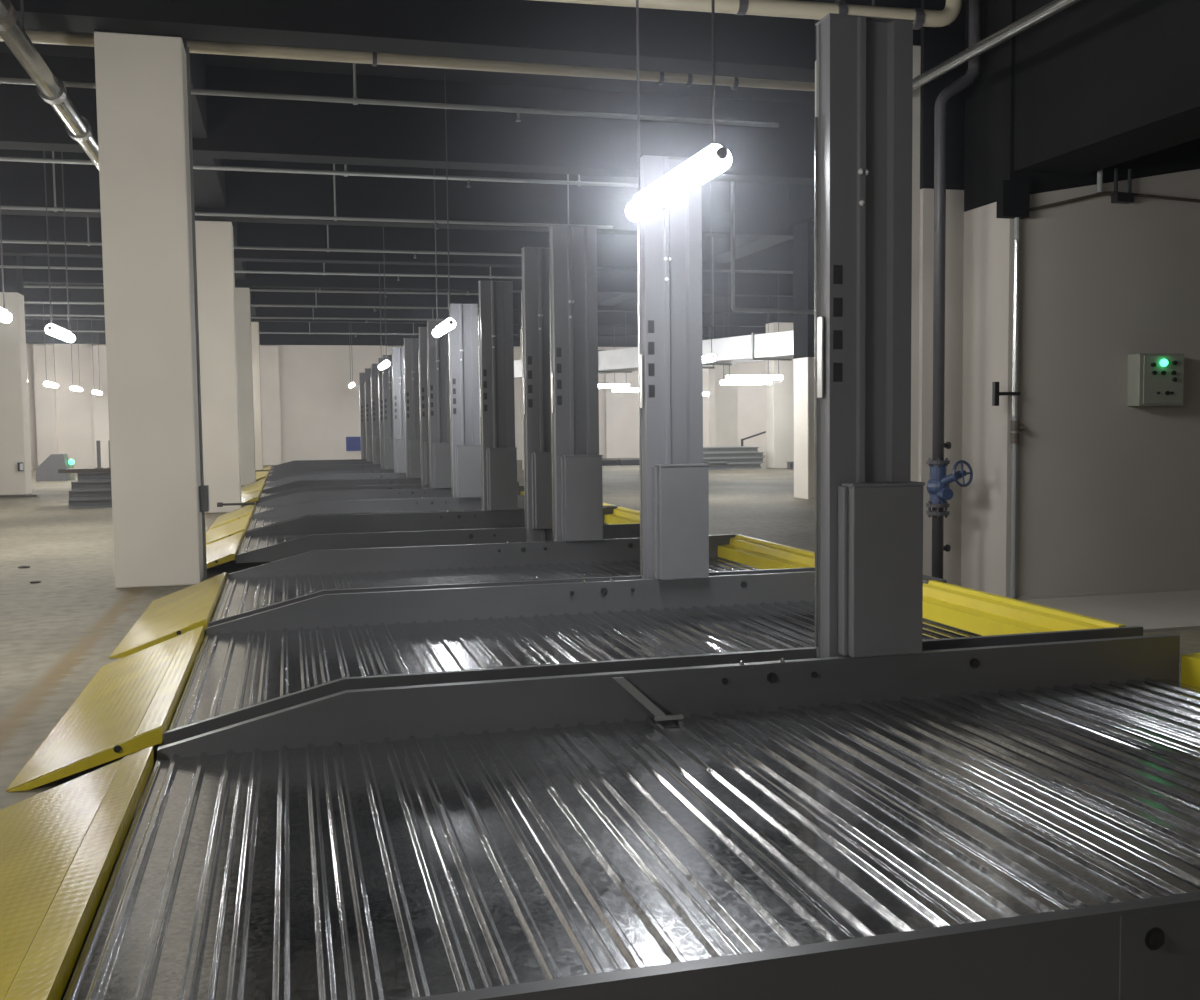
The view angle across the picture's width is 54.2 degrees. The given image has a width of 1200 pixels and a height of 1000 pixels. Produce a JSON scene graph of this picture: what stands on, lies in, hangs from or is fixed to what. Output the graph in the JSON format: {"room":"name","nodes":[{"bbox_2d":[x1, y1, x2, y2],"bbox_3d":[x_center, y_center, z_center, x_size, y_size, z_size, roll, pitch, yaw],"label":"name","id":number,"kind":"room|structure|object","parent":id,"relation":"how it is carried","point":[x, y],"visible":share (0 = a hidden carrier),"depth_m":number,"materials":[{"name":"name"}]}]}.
{"room":"parking garage","nodes":[
{"label":"parking garage","id":0,"kind":"room"},
{"bbox_2d":[25,332,765,468],"bbox_3d":[-8.734,-4.228,44.221,34.000,5.650,0.300,-2,4,-15],"label":"wall","id":1,"kind":"structure","parent":0,"point":[319,408],"depth_m":43.60,"materials":[{"name":"beige paint"}]},
{"bbox_2d":[33,345,57,465],"bbox_3d":[-19.433,-3.252,41.158,0.640,4.350,0.220,-2,4,-15],"label":"trim","id":2,"kind":"structure","parent":1,"relation":"attached to","point":[45,397],"depth_m":41.05,"materials":[{"name":"paint"}]},
{"bbox_2d":[90,345,109,467],"bbox_3d":[-17.646,-3.304,41.632,0.640,4.350,0.220,-2,4,-15],"label":"trim","id":3,"kind":"structure","parent":1,"relation":"attached to","point":[99,402],"depth_m":41.50,"materials":[{"name":"paint"}]},
{"bbox_2d":[260,346,281,464],"bbox_3d":[-12.090,-3.464,43.104,0.640,4.350,0.220,-2,4,-15],"label":"trim","id":4,"kind":"structure","parent":1,"relation":"attached to","point":[269,360],"depth_m":43.00,"materials":[{"name":"paint"}]},
{"bbox_2d":[345,436,360,451],"bbox_3d":[-9.125,-2.112,44.053,0.860,0.600,0.065,-2,4,-15],"label":"sign","id":5,"kind":"object","parent":1,"relation":"attached to","point":[352,443],"visible":0.56,"depth_m":43.99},
{"bbox_2d":[514,347,521,459],"bbox_3d":[-3.248,-3.720,45.446,0.640,4.350,0.220,-2,4,-15],"label":"trim","id":6,"kind":"structure","parent":1,"relation":"attached to","point":[517,381],"depth_m":45.37,"materials":[{"name":"paint"}]},
{"bbox_2d":[604,348,621,457],"bbox_3d":[0.520,-3.829,46.445,0.640,4.350,0.220,-2,4,-15],"label":"trim","id":7,"kind":"structure","parent":1,"relation":"attached to","point":[613,400],"depth_m":46.38,"materials":[{"name":"paint"}]},
{"bbox_2d":[703,365,708,446],"bbox_3d":[4.385,-3.941,47.469,0.640,4.350,0.220,-2,4,-15],"label":"trim","id":8,"kind":"structure","parent":1,"relation":"attached to","point":[705,371],"depth_m":47.34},
{"bbox_2d":[0,28,814,103],"bbox_3d":[-2.041,-5.599,18.811,34.000,0.200,52.000,-2,4,-15],"label":"ceiling","id":9,"kind":"structure","parent":0,"point":[409,72],"depth_m":14.49,"materials":[{"name":"black paint"}]},
{"bbox_2d":[0,206,11,322],"bbox_3d":[-6.369,-3.459,12.137,0.120,3.110,1.470,-2,4,-15],"label":"tube light","id":10,"kind":"object","parent":9,"relation":"hanging from","point":[5,316],"visible":1,"depth_m":12.77,"materials":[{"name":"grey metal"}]},
{"bbox_2d":[0,0,98,169],"bbox_3d":[-7.429,-4.803,20.015,0.230,1.415,37.000,-2,4,-15],"label":"pipe","id":11,"kind":"object","parent":9,"relation":"hanging from","point":[49,86],"visible":0.59,"depth_m":9.86,"materials":[{"name":"metal"}]},
{"bbox_2d":[43,151,74,341],"bbox_3d":[-7.008,-3.643,15.118,0.120,3.110,1.470,-2,4,-15],"label":"tube light","id":12,"kind":"object","parent":9,"relation":"hanging from","point":[52,329],"visible":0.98,"depth_m":14.92,"materials":[{"name":"white"}]},
{"bbox_2d":[117,0,259,327],"bbox_3d":[-6.006,-4.960,17.792,0.580,0.850,52.000,-2,4,-15],"label":"ceiling beam","id":13,"kind":"structure","parent":9,"relation":"attached to","point":[209,185],"depth_m":15.83,"materials":[{"name":"black paint"}]},
{"bbox_2d":[25,322,418,336],"bbox_3d":[-13.819,-6.105,39.381,16.800,1.160,0.078,-2,4,-15],"label":"pipe","id":14,"kind":"object","parent":9,"relation":"hanging from","point":[309,332],"visible":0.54,"depth_m":40.38,"materials":[{"name":"metal"}]},
{"bbox_2d":[25,308,444,322],"bbox_3d":[-12.352,-5.768,33.883,16.800,1.160,0.078,-2,4,-15],"label":"pipe","id":15,"kind":"object","parent":9,"relation":"hanging from","point":[313,317],"visible":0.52,"depth_m":34.86,"materials":[{"name":"metal"}]},
{"bbox_2d":[24,285,478,296],"bbox_3d":[-10.518,-5.346,27.006,16.800,1.160,0.078,-2,4,-15],"label":"pipe","id":16,"kind":"object","parent":9,"relation":"hanging from","point":[27,286],"visible":0.52,"depth_m":28.02,"materials":[{"name":"metal"}]},
{"bbox_2d":[24,289,478,310],"bbox_3d":[-11.426,-5.555,30.410,16.800,1.160,0.078,-2,4,-15],"label":"pipe","id":17,"kind":"object","parent":9,"relation":"hanging from","point":[54,302],"visible":0.53,"depth_m":31.42,"materials":[{"name":"metal"}]},
{"bbox_2d":[0,217,521,257],"bbox_3d":[-8.776,-4.945,20.476,16.800,1.160,0.078,-2,4,-15],"label":"pipe","id":18,"kind":"object","parent":9,"relation":"hanging from","point":[88,242],"visible":0.77,"depth_m":21.47,"materials":[{"name":"metal"}]},
{"bbox_2d":[0,263,521,279],"bbox_3d":[-9.651,-5.146,23.755,16.800,1.160,0.078,-2,4,-15],"label":"pipe","id":19,"kind":"object","parent":9,"relation":"hanging from","point":[490,276],"visible":0.56,"depth_m":24.78,"materials":[{"name":"metal"}]},
{"bbox_2d":[1,151,612,228],"bbox_3d":[-7.915,-4.747,17.245,16.800,1.160,0.078,-2,4,-15],"label":"pipe","id":20,"kind":"object","parent":9,"relation":"hanging from","point":[55,209],"visible":0.8,"depth_m":18.24,"materials":[{"name":"metal"}]},
{"bbox_2d":[0,156,637,187],"bbox_3d":[-7.053,-4.549,14.014,16.800,1.160,0.078,-2,4,-15],"label":"pipe","id":21,"kind":"object","parent":9,"relation":"hanging from","point":[345,172],"visible":0.75,"depth_m":15.08,"materials":[{"name":"metal"}]},
{"bbox_2d":[0,63,778,127],"bbox_3d":[-6.168,-4.345,10.696,16.800,1.160,0.078,-2,4,-15],"label":"pipe","id":22,"kind":"object","parent":9,"relation":"hanging from","point":[354,100],"visible":0.94,"depth_m":11.88,"materials":[{"name":"metal"}]},
{"bbox_2d":[24,284,764,313],"bbox_3d":[-5.761,-5.862,32.820,34.000,0.990,0.420,-2,4,-15],"label":"ceiling beam","id":23,"kind":"structure","parent":9,"relation":"attached to","point":[30,294],"depth_m":32.43,"materials":[{"name":"black paint"}]},
{"bbox_2d":[24,304,765,326],"bbox_3d":[-6.940,-6.134,37.243,34.000,0.990,0.420,-2,4,-15],"label":"ceiling beam","id":24,"kind":"structure","parent":9,"relation":"attached to","point":[604,318],"depth_m":37.01,"materials":[{"name":"black paint"}]},
{"bbox_2d":[25,319,765,336],"bbox_3d":[-8.120,-6.405,41.665,34.000,0.990,0.420,-2,4,-15],"label":"ceiling beam","id":25,"kind":"structure","parent":9,"relation":"attached to","point":[38,324],"depth_m":41.24,"materials":[{"name":"black paint"}]},
{"bbox_2d":[0,149,792,238],"bbox_3d":[-2.222,-5.048,19.553,34.000,0.990,0.420,-2,4,-15],"label":"ceiling beam","id":26,"kind":"structure","parent":9,"relation":"attached to","point":[761,209],"depth_m":19.15,"materials":[{"name":"black paint"}]},
{"bbox_2d":[0,215,792,273],"bbox_3d":[-3.401,-5.320,23.976,34.000,0.990,0.420,-2,4,-15],"label":"ceiling beam","id":27,"kind":"structure","parent":9,"relation":"attached to","point":[614,251],"depth_m":23.50,"materials":[{"name":"black paint"}]},
{"bbox_2d":[0,53,814,184],"bbox_3d":[-1.042,-4.777,15.131,34.000,0.990,0.420,-2,4,-15],"label":"ceiling beam","id":28,"kind":"structure","parent":9,"relation":"attached to","point":[238,128],"depth_m":14.69,"materials":[{"name":"black paint"}]},
{"bbox_2d":[22,256,792,296],"bbox_3d":[-4.581,-5.591,28.398,34.000,0.990,0.420,-2,4,-15],"label":"ceiling beam","id":29,"kind":"structure","parent":9,"relation":"attached to","point":[608,281],"depth_m":28.10,"materials":[{"name":"black paint"}]},
{"bbox_2d":[0,29,814,90],"bbox_3d":[-5.819,-4.437,10.150,18.200,0.915,0.136,-2,4,-15],"label":"pipe","id":30,"kind":"object","parent":9,"relation":"hanging from","point":[36,36],"visible":0.69,"depth_m":11.24,"materials":[{"name":"metal"}]},
{"bbox_2d":[10,0,814,82],"bbox_3d":[0.137,-4.506,10.709,34.000,0.990,0.420,-2,4,-15],"label":"ceiling beam","id":31,"kind":"structure","parent":9,"relation":"attached to","point":[525,31],"depth_m":10.26,"materials":[{"name":"black paint"}]},
{"bbox_2d":[432,72,455,336],"bbox_3d":[-2.030,-3.694,14.991,0.120,3.110,1.470,-2,4,-15],"label":"tube light","id":32,"kind":"object","parent":9,"relation":"hanging from","point":[447,324],"visible":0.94,"depth_m":14.46,"materials":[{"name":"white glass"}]},
{"bbox_2d":[514,237,792,377],"bbox_3d":[1.926,-4.298,24.096,1.040,3.170,14.000,-3,4,-33],"label":"air duct","id":33,"kind":"object","parent":9,"relation":"hanging from","point":[755,347],"visible":0.18,"depth_m":22.65,"materials":[{"name":"metal"}]},
{"bbox_2d":[517,184,814,335],"bbox_3d":[3.763,-5.242,20.381,0.600,0.850,52.000,-2,4,-15],"label":"ceiling beam","id":34,"kind":"structure","parent":9,"relation":"attached to","point":[801,198],"depth_m":23.04,"materials":[{"name":"black paint"}]},
{"bbox_2d":[626,0,731,221],"bbox_3d":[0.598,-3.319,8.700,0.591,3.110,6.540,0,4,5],"label":"tube light","id":35,"kind":"object","parent":9,"relation":"hanging from","point":[712,160],"visible":0.86,"depth_m":5.98,"materials":[{"name":"white"}]},
{"bbox_2d":[703,181,715,362],"bbox_3d":[1.758,-3.987,20.856,0.120,3.110,1.470,-2,4,-15],"label":"tube light","id":36,"kind":"object","parent":9,"relation":"hanging from","point":[711,357],"visible":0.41,"depth_m":20.29,"materials":[{"name":"white"}]},
{"bbox_2d":[719,365,772,384],"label":"tube light","id":37,"kind":"object","parent":9,"relation":"hanging from","point":[739,382],"depth_m":32.13,"materials":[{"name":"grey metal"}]},
{"bbox_2d":[534,0,961,29],"bbox_3d":[-0.688,-3.946,7.350,6.656,1.655,0.140,-2,4,-15],"label":"pipe","id":38,"kind":"object","parent":9,"relation":"hanging from","point":[921,17],"visible":0.91,"depth_m":7.88,"materials":[{"name":"metal"}]},
{"bbox_2d":[725,361,783,380],"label":"tube light","id":39,"kind":"object","parent":9,"relation":"hanging from","point":[778,376],"depth_m":28.99,"materials":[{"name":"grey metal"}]},
{"bbox_2d":[730,181,814,313],"bbox_3d":[2.894,-4.315,19.169,1.620,2.524,0.067,-2,4,-15],"label":"pipe","id":40,"kind":"object","parent":9,"relation":"hanging from","point":[732,184],"visible":0.41,"depth_m":19.00,"materials":[{"name":"metal"}]},
{"bbox_2d":[872,0,1080,90],"bbox_3d":[2.978,-3.719,5.543,0.124,1.962,7.600,-2,4,-15],"label":"pipe","id":41,"kind":"object","parent":9,"relation":"hanging from","point":[1053,7],"visible":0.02,"depth_m":7.40,"materials":[{"name":"metal"}]},
{"bbox_2d":[1014,0,1199,174],"bbox_3d":[4.386,-3.391,4.383,0.590,2.500,8.600,-2,4,-15],"label":"ceiling beam","id":42,"kind":"structure","parent":9,"relation":"attached to","point":[1100,84],"depth_m":7.65,"materials":[{"name":"black paint"}]},
{"bbox_2d":[0,455,1199,999],"bbox_3d":[-1.972,0.239,19.187,34.000,0.200,52.000,-2,4,-15],"label":"floor","id":43,"kind":"structure","parent":0,"point":[57,632],"depth_m":10.12,"materials":[{"name":"concrete"}]},
{"bbox_2d":[0,255,31,494],"bbox_3d":[-12.608,-2.933,24.865,0.732,5.650,0.602,-2,4,-15],"label":"concrete column","id":44,"kind":"structure","parent":43,"relation":"on","point":[14,407],"depth_m":24.69,"materials":[{"name":"beige paint"}]},
{"bbox_2d":[36,454,74,480],"bbox_3d":[-14.768,-0.890,31.879,0.933,0.720,0.600,-2,4,-15],"label":"machine","id":45,"kind":"object","parent":43,"relation":"on","point":[47,470],"visible":0.99,"depth_m":31.60,"materials":[{"name":"grey metal"}]},
{"bbox_2d":[68,498,111,507],"bbox_3d":[-8.367,0.036,20.787,1.912,0.150,0.300,-2,4,-15],"label":"channel","id":46,"kind":"object","parent":43,"relation":"on","point":[72,503],"visible":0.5,"depth_m":20.56,"materials":[{"name":"grey paint"}]},
{"bbox_2d":[68,490,111,498],"bbox_3d":[-8.360,-0.119,20.779,1.912,0.150,0.300,-2,4,-15],"label":"channel","id":47,"kind":"object","parent":46,"relation":"on","point":[73,494],"visible":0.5,"depth_m":20.55,"materials":[{"name":"grey paint"}]},
{"bbox_2d":[71,481,110,489],"bbox_3d":[-8.315,-0.275,20.782,1.912,0.150,0.300,-2,4,-15],"label":"channel","id":48,"kind":"object","parent":47,"relation":"on","point":[75,485],"visible":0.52,"depth_m":20.55,"materials":[{"name":"grey paint"}]},
{"bbox_2d":[78,472,110,480],"bbox_3d":[-8.211,-0.433,20.800,1.912,0.150,0.300,-2,4,-15],"label":"channel","id":49,"kind":"object","parent":48,"relation":"on","point":[97,476],"visible":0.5,"depth_m":20.57,"materials":[{"name":"grey paint"}]},
{"bbox_2d":[58,468,110,472],"bbox_3d":[-8.466,-0.556,21.051,2.150,0.070,0.970,-2,4,-15],"label":"stack cover","id":50,"kind":"object","parent":49,"relation":"on","point":[69,470],"visible":0.36,"depth_m":20.43,"materials":[{"name":"metal"}]},
{"bbox_2d":[93,30,203,587],"bbox_3d":[-3.908,-2.089,10.182,0.693,5.650,0.542,-2,4,-15],"label":"concrete column","id":51,"kind":"structure","parent":43,"relation":"on","point":[142,97],"depth_m":9.96,"materials":[{"name":"beige paint"}]},
{"bbox_2d":[186,47,208,580],"bbox_3d":[-3.529,-1.601,10.313,0.070,4.650,0.120,-2,4,-15],"label":"conduit","id":52,"kind":"object","parent":51,"relation":"attached to","point":[204,489],"visible":0.94,"depth_m":10.31,"materials":[{"name":"grey metal"}]},
{"bbox_2d":[195,220,241,512],"bbox_3d":[-6.267,-2.631,19.027,0.693,5.650,0.542,-2,4,-15],"label":"concrete column","id":53,"kind":"structure","parent":43,"relation":"on","point":[214,238],"depth_m":18.82,"materials":[{"name":"beige paint"}]},
{"bbox_2d":[235,287,255,485],"bbox_3d":[-8.626,-3.174,27.872,0.693,5.650,0.542,-2,4,-15],"label":"concrete column","id":54,"kind":"structure","parent":43,"relation":"on","point":[242,294],"depth_m":27.70,"materials":[{"name":"beige paint"}]},
{"bbox_2d":[251,321,262,469],"bbox_3d":[-10.985,-3.717,36.717,0.693,5.650,0.542,-2,4,-15],"label":"concrete column","id":55,"kind":"structure","parent":43,"relation":"on","point":[254,324],"depth_m":36.55,"materials":[{"name":"beige paint"}]},
{"bbox_2d":[256,459,366,473],"bbox_3d":[-7.884,-1.013,35.269,5.000,0.368,2.504,-2,4,-15],"label":"platform","id":56,"kind":"object","parent":43,"relation":"on","point":[346,460],"visible":0.12,"depth_m":36.18,"materials":[{"name":"grey metal"}]},
{"bbox_2d":[255,461,372,475],"bbox_3d":[-7.205,-0.857,32.723,5.000,0.368,2.504,-2,4,-15],"label":"platform","id":57,"kind":"object","parent":43,"relation":"on","point":[358,462],"visible":0.13,"depth_m":33.62,"materials":[{"name":"grey metal"}]},
{"bbox_2d":[241,469,393,490],"bbox_3d":[-5.524,-0.471,26.424,5.000,0.368,2.504,-2,4,-15],"label":"platform","id":58,"kind":"object","parent":43,"relation":"on","point":[370,471],"visible":0.16,"depth_m":27.33,"materials":[{"name":"grey metal"}]},
{"bbox_2d":[256,464,380,480],"bbox_3d":[-6.525,-0.701,30.176,5.000,0.368,2.504,-2,4,-15],"label":"platform","id":59,"kind":"object","parent":43,"relation":"on","point":[362,466],"visible":0.14,"depth_m":30.89,"materials":[{"name":"grey metal"}]},
{"bbox_2d":[241,473,405,496],"bbox_3d":[-4.845,-0.315,23.878,5.000,0.368,2.504,-2,4,-15],"label":"platform","id":60,"kind":"object","parent":43,"relation":"on","point":[263,486],"visible":0.11,"depth_m":24.80,"materials":[{"name":"grey metal"}]},
{"bbox_2d":[359,373,366,458],"bbox_3d":[-7.280,-2.452,36.662,0.402,3.046,0.259,-2,4,-15],"label":"lift post","id":61,"kind":"object","parent":43,"relation":"on","point":[361,375],"visible":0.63,"depth_m":36.60,"materials":[{"name":"grey metal"}]},
{"bbox_2d":[209,486,523,528],"bbox_3d":[-3.165,0.072,17.579,5.000,0.368,2.504,-2,4,-15],"label":"platform","id":62,"kind":"object","parent":43,"relation":"on","point":[347,495],"visible":0.2,"depth_m":18.47,"materials":[{"name":"grey metal"}]},
{"bbox_2d":[365,368,372,461],"bbox_3d":[-6.601,-2.296,34.116,0.402,3.046,0.259,-2,4,-15],"label":"lift post","id":63,"kind":"object","parent":43,"relation":"on","point":[368,402],"visible":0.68,"depth_m":34.05,"materials":[{"name":"grey metal"}]},
{"bbox_2d":[371,364,379,463],"bbox_3d":[-5.922,-2.140,31.569,0.402,3.046,0.259,-2,4,-15],"label":"lift post","id":64,"kind":"object","parent":43,"relation":"on","point":[374,367],"visible":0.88,"depth_m":31.50,"materials":[{"name":"grey metal"}]},
{"bbox_2d":[241,478,518,502],"bbox_3d":[-4.166,-0.158,21.331,5.000,0.368,2.504,-2,4,-15],"label":"platform","id":65,"kind":"object","parent":43,"relation":"on","point":[407,483],"visible":0.34,"depth_m":21.92,"materials":[{"name":"grey metal"}]},
{"bbox_2d":[378,358,384,468],"bbox_3d":[-5.242,-1.984,29.023,0.402,3.046,0.259,-2,4,-15],"label":"lift post","id":66,"kind":"object","parent":43,"relation":"on","point":[379,359],"visible":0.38,"depth_m":28.97,"materials":[{"name":"grey metal"}]},
{"bbox_2d":[382,355,393,468],"bbox_3d":[-4.921,-1.910,27.817,0.402,3.046,0.259,-2,4,-15],"label":"lift post","id":67,"kind":"object","parent":43,"relation":"on","point":[387,372],"visible":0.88,"depth_m":27.76,"materials":[{"name":"grey metal"}]},
{"bbox_2d":[392,347,405,472],"bbox_3d":[-4.242,-1.753,25.271,0.402,3.046,0.259,-2,4,-15],"label":"lift post","id":68,"kind":"object","parent":43,"relation":"on","point":[397,352],"visible":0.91,"depth_m":25.22,"materials":[{"name":"grey metal"}]},
{"bbox_2d":[404,338,420,477],"bbox_3d":[-3.562,-1.597,22.725,0.402,3.046,0.259,-2,4,-15],"label":"lift post","id":69,"kind":"object","parent":43,"relation":"on","point":[411,345],"visible":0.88,"depth_m":22.68,"materials":[{"name":"grey metal"}]},
{"bbox_2d":[206,496,619,544],"bbox_3d":[-2.486,0.228,15.033,5.000,0.368,2.504,-2,4,-15],"label":"platform","id":70,"kind":"object","parent":43,"relation":"on","point":[315,508],"visible":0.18,"depth_m":15.95,"materials":[{"name":"grey metal"}]},
{"bbox_2d":[206,506,639,567],"bbox_3d":[-1.807,0.384,12.487,5.000,0.368,2.504,-2,4,-15],"label":"platform","id":71,"kind":"object","parent":43,"relation":"on","point":[275,542],"visible":0.56,"depth_m":12.40,"materials":[{"name":"grey metal"}]},
{"bbox_2d":[418,327,429,488],"bbox_3d":[-2.883,-1.441,20.178,0.402,3.046,0.259,-2,4,-15],"label":"lift post","id":72,"kind":"object","parent":43,"relation":"on","point":[423,382],"visible":0.31,"depth_m":20.12,"materials":[{"name":"grey metal"}]},
{"bbox_2d":[427,320,451,487],"bbox_3d":[-2.562,-1.367,18.973,0.402,3.046,0.259,-2,4,-15],"label":"lift post","id":73,"kind":"object","parent":43,"relation":"on","point":[437,347],"visible":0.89,"depth_m":18.93,"materials":[{"name":"grey metal"}]},
{"bbox_2d":[109,534,814,657],"bbox_3d":[-0.806,0.615,8.735,5.000,0.368,2.504,-2,4,-15],"label":"platform","id":74,"kind":"object","parent":43,"relation":"on","point":[282,582],"visible":0.44,"depth_m":9.45,"materials":[{"name":"grey metal"}]},
{"bbox_2d":[448,304,480,497],"bbox_3d":[-1.883,-1.211,16.426,0.402,3.046,0.259,-2,4,-15],"label":"lift post","id":75,"kind":"object","parent":43,"relation":"on","point":[463,338],"visible":0.92,"depth_m":16.39,"materials":[{"name":"grey metal"}]},
{"bbox_2d":[478,280,517,510],"bbox_3d":[-1.203,-1.054,13.880,0.402,3.046,0.259,-2,4,-15],"label":"lift post","id":76,"kind":"object","parent":43,"relation":"on","point":[495,317],"visible":0.97,"depth_m":13.85,"materials":[{"name":"grey metal"}]},
{"bbox_2d":[520,311,523,469],"bbox_3d":[-2.039,-3.738,35.410,0.602,5.650,0.602,-2,4,-15],"label":"concrete column","id":77,"kind":"structure","parent":43,"relation":"on","point":[520,311],"depth_m":35.53,"materials":[{"name":"beige paint"}]},
{"bbox_2d":[521,247,553,541],"bbox_3d":[-0.524,-0.898,11.334,0.402,3.046,0.259,-2,4,-15],"label":"lift post","id":78,"kind":"object","parent":43,"relation":"on","point":[535,311],"visible":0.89,"depth_m":11.29,"materials":[{"name":"grey metal"}]},
{"bbox_2d":[5,571,1142,791],"bbox_3d":[-0.108,0.770,6.194,5.040,0.368,2.504,-2,4,-15],"label":"platform","id":79,"kind":"object","parent":43,"relation":"on","point":[279,658],"visible":0.64,"depth_m":6.35,"materials":[{"name":"grey metal"}]},
{"bbox_2d":[549,225,602,540],"bbox_3d":[-0.203,-0.824,10.128,0.402,3.046,0.259,-2,4,-15],"label":"lift post","id":80,"kind":"object","parent":43,"relation":"on","point":[577,488],"visible":0.98,"depth_m":10.09,"materials":[{"name":"grey metal"}]},
{"bbox_2d":[0,634,1199,999],"bbox_3d":[0.676,0.928,3.603,5.220,0.368,2.564,-2,4,-15],"label":"platform","id":81,"kind":"object","parent":43,"relation":"on","point":[1019,821],"visible":0.99,"depth_m":3.35,"materials":[{"name":"grey paint"}]},
{"bbox_2d":[613,677,682,720],"bbox_3d":[0.191,0.794,4.687,0.283,0.168,0.054,-1,4,0],"label":"lever","id":82,"kind":"object","parent":81,"relation":"on","point":[659,715],"visible":1,"depth_m":4.68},
{"bbox_2d":[602,459,638,465],"bbox_3d":[0.449,-1.230,38.405,2.200,0.200,0.400,-2,4,-15],"label":"bar","id":83,"kind":"object","parent":43,"relation":"on","point":[617,462],"visible":0.53,"depth_m":38.32,"materials":[{"name":"grey metal"}]},
{"bbox_2d":[637,155,709,579],"bbox_3d":[0.477,-0.668,7.582,0.402,3.046,0.259,-2,4,-15],"label":"lift post","id":84,"kind":"object","parent":43,"relation":"on","point":[674,476],"visible":0.97,"depth_m":7.55,"materials":[{"name":"grey metal"}]},
{"bbox_2d":[708,326,737,446],"bbox_3d":[4.345,-4.202,41.439,0.852,5.650,0.602,-2,4,-15],"label":"concrete column","id":85,"kind":"structure","parent":43,"relation":"on","point":[723,422],"depth_m":41.21,"materials":[{"name":"beige paint"}]},
{"bbox_2d":[727,463,761,468],"bbox_3d":[3.468,-0.988,34.456,2.612,0.155,0.340,-2,4,-14],"label":"channel","id":86,"kind":"object","parent":43,"relation":"on","point":[731,465],"visible":0.31,"depth_m":34.56,"materials":[{"name":"metal"}]},
{"bbox_2d":[703,457,764,463],"bbox_3d":[3.594,-1.152,34.480,2.512,0.155,0.340,-2,4,-14],"label":"channel","id":87,"kind":"object","parent":86,"relation":"on","point":[758,459],"visible":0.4,"depth_m":34.50,"materials":[{"name":"metal"}]},
{"bbox_2d":[703,452,764,458],"bbox_3d":[3.639,-1.313,34.482,2.412,0.155,0.340,-2,4,-14],"label":"channel","id":88,"kind":"object","parent":87,"relation":"on","point":[734,454],"visible":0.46,"depth_m":34.48,"materials":[{"name":"metal"}]},
{"bbox_2d":[703,447,758,452],"bbox_3d":[3.527,-1.469,34.442,2.312,0.155,0.340,-2,4,-14],"label":"channel","id":89,"kind":"object","parent":88,"relation":"on","point":[705,449],"visible":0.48,"depth_m":34.42,"materials":[{"name":"metal"}]},
{"bbox_2d":[765,297,793,467],"bbox_3d":[5.371,-3.772,34.586,0.802,5.650,0.602,-2,4,-15],"label":"concrete column","id":90,"kind":"structure","parent":43,"relation":"on","point":[779,394],"depth_m":34.36,"materials":[{"name":"beige paint"}]},
{"bbox_2d":[793,221,814,498],"bbox_3d":[3.833,-2.855,20.650,0.662,5.650,0.602,-2,4,-15],"label":"concrete column","id":91,"kind":"structure","parent":43,"relation":"on","point":[803,233],"depth_m":20.46,"materials":[{"name":"beige paint"}]},
{"bbox_2d":[814,0,920,481],"bbox_3d":[2.370,-2.173,10.348,0.762,5.650,0.602,-2,4,-15],"label":"concrete column","id":92,"kind":"structure","parent":43,"relation":"on","point":[885,3],"depth_m":10.12,"materials":[{"name":"beige paint"}]},
{"bbox_2d":[815,13,924,657],"bbox_3d":[1.156,-0.512,5.035,0.402,3.046,0.259,-2,4,-15],"label":"lift post","id":93,"kind":"object","parent":43,"relation":"on","point":[869,508],"visible":0.98,"depth_m":5.00,"materials":[{"name":"grey metal"}]},
{"bbox_2d":[918,0,965,585],"bbox_3d":[6.938,-2.221,10.242,9.225,5.650,0.050,-2,4,-15],"label":"wall pier","id":94,"kind":"object","parent":43,"relation":"on","point":[938,44],"visible":0.29,"depth_m":9.10,"materials":[{"name":"beige paint"}]},
{"bbox_2d":[926,0,980,578],"bbox_3d":[2.665,-2.071,8.695,0.408,5.650,0.322,-2,4,-15],"label":"riser pipe","id":95,"kind":"object","parent":43,"relation":"on","point":[937,486],"visible":0.99,"depth_m":8.74,"materials":[{"name":"metal"}]},
{"bbox_2d":[961,0,1199,596],"bbox_3d":[7.193,-2.207,9.974,8.870,5.650,0.600,-2,4,-15],"label":"wall","id":96,"kind":"structure","parent":0,"point":[1108,489],"depth_m":8.84,"materials":[{"name":"beige paint"}]},
{"bbox_2d":[992,217,1023,598],"bbox_3d":[2.982,-0.644,8.587,0.267,2.810,0.077,-2,4,-15],"label":"conduit","id":97,"kind":"object","parent":96,"relation":"attached to","point":[1015,427],"visible":0.94,"depth_m":8.58,"materials":[{"name":"metal"}]},
{"bbox_2d":[996,180,1029,218],"bbox_3d":[2.993,-2.177,8.503,0.220,0.260,0.080,-2,4,-15],"label":"junction box","id":98,"kind":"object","parent":96,"relation":"attached to","point":[1013,196],"depth_m":8.47,"materials":[{"name":"black paint"}]},
{"bbox_2d":[1008,586,1199,599],"bbox_3d":[7.307,0.616,9.851,8.870,0.030,0.030,-2,4,-15],"label":"baseboard","id":99,"kind":"structure","parent":96,"relation":"attached to","point":[1182,588],"depth_m":8.92,"materials":[{"name":"beige paint"}]},
{"bbox_2d":[1021,590,1199,632],"bbox_3d":[7.496,0.665,9.142,8.870,0.020,1.300,-2,4,-15],"label":"floor","id":100,"kind":"structure","parent":96,"relation":"attached to","point":[1175,610],"depth_m":8.23,"materials":[{"name":"beige paint"}]},
{"bbox_2d":[1030,168,1199,210],"bbox_3d":[4.209,-2.366,8.810,2.423,0.512,0.070,-2,4,-15],"label":"pipe","id":101,"kind":"object","parent":96,"relation":"attached to","point":[1116,197],"visible":0.94,"depth_m":8.70,"materials":[{"name":"metal"}]},
{"bbox_2d":[1127,353,1183,405],"bbox_3d":[4.210,-0.906,8.854,0.400,0.390,0.178,-2,4,-15],"label":"control box","id":102,"kind":"object","parent":96,"relation":"attached to","point":[1153,379],"visible":1,"depth_m":8.81,"materials":[{"name":"grey"}]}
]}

